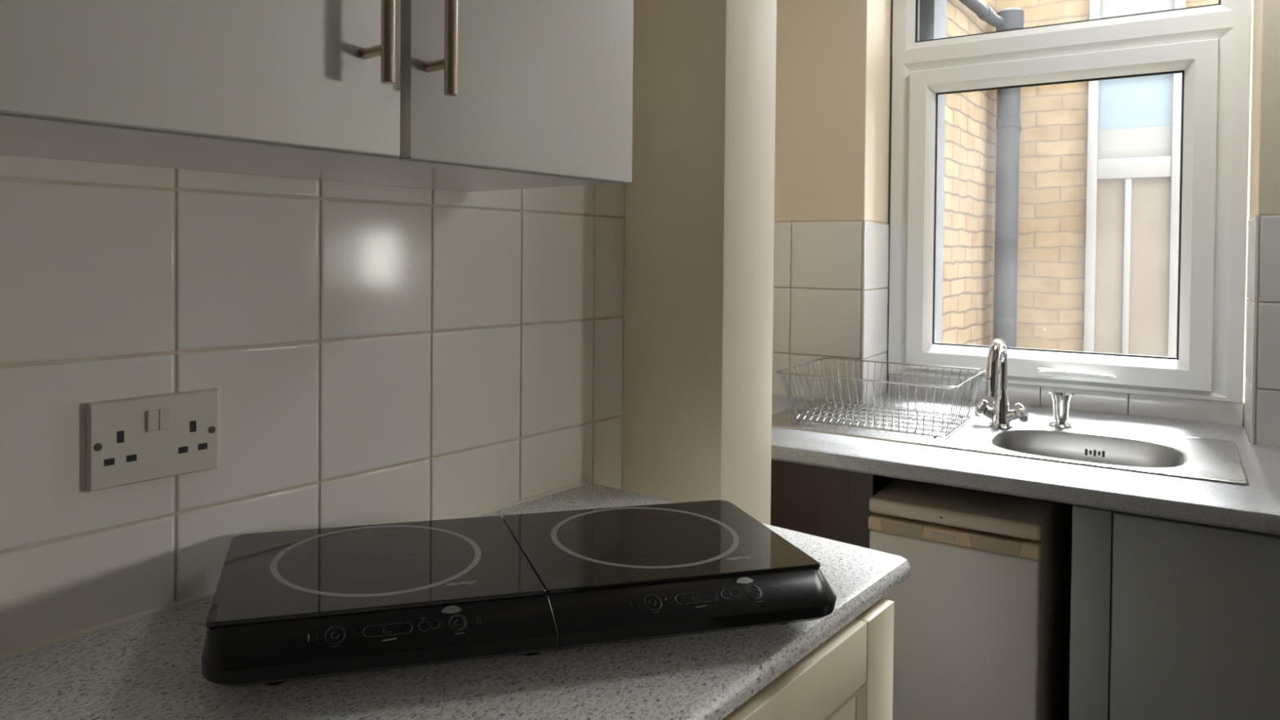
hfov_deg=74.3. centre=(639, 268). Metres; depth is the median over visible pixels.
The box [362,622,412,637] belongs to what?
print
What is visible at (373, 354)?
wall
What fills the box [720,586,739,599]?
print
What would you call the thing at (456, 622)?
print
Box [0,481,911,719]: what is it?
countertop
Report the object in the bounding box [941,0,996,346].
wall
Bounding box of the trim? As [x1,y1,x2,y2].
[0,480,589,660]
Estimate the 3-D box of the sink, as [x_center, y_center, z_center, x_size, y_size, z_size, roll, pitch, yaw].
[0.775,0.409,1.907,0.953,0.087,0.416,1,1,32]
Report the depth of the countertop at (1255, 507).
1.60 m
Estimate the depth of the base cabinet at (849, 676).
0.94 m
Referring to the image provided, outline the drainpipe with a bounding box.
[958,0,1023,347]
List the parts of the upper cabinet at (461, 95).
door, handle, handle, door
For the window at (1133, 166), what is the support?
in the wall at (1053, 134)
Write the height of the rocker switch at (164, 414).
0.023 m
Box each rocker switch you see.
[146,409,159,432]
[158,408,170,431]
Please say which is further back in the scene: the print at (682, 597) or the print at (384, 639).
the print at (682, 597)
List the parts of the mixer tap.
handle, spout, handle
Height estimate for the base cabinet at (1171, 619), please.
0.862 m
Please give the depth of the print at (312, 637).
0.75 m
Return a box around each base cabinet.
[721,598,893,719]
[1068,504,1279,719]
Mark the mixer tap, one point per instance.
(1001, 415)
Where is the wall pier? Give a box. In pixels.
[621,0,776,524]
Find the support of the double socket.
attached to the wall at (373, 354)
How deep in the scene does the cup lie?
1.96 m
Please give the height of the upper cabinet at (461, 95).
0.716 m
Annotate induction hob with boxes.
[201,499,836,686]
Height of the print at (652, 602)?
0.010 m
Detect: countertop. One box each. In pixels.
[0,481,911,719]
[771,391,1279,534]
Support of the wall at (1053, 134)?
on the ground
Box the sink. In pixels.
[771,398,1249,485]
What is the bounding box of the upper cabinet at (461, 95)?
[0,0,633,191]
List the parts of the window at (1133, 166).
pane, pane, pane, pane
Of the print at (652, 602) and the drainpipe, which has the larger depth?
the drainpipe
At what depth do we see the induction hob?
0.84 m
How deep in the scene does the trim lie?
0.91 m
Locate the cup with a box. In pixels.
[1048,391,1074,428]
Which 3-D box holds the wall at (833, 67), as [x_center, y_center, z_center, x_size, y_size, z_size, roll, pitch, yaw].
[2.051,0.037,1.618,4.801,2.500,0.449,1,1,32]
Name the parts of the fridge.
door, lid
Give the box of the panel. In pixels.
[770,459,875,548]
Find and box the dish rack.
[776,357,985,438]
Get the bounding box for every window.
[888,0,1251,403]
[1083,0,1186,357]
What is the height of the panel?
0.866 m
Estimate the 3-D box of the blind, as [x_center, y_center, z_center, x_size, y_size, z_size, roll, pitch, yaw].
[2.324,-0.590,3.968,0.298,0.142,0.024,1,1,32]
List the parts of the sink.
bowl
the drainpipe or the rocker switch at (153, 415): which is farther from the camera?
the drainpipe
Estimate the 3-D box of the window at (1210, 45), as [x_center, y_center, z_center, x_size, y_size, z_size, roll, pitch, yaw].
[1.089,-0.358,2.231,0.845,1.342,0.126,1,1,32]
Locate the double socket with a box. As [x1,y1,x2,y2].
[85,387,218,492]
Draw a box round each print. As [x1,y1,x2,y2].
[307,633,317,642]
[324,626,345,647]
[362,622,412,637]
[382,637,396,641]
[417,617,439,631]
[448,613,466,631]
[644,594,662,613]
[675,591,716,604]
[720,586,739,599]
[745,584,762,599]
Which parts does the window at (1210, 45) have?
handle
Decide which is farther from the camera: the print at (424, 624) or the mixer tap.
the mixer tap
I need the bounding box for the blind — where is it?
[1097,125,1172,159]
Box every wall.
[0,154,624,653]
[772,0,1279,719]
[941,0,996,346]
[991,0,1218,351]
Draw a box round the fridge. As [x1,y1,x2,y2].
[868,478,1068,719]
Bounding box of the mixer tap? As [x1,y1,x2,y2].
[973,337,1028,428]
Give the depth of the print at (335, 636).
0.75 m
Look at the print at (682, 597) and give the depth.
0.84 m
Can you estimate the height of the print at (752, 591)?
0.009 m
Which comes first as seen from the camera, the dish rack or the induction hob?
the induction hob
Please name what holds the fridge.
on the floor
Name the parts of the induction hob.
glass, glass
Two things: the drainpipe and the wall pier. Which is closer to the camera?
the wall pier

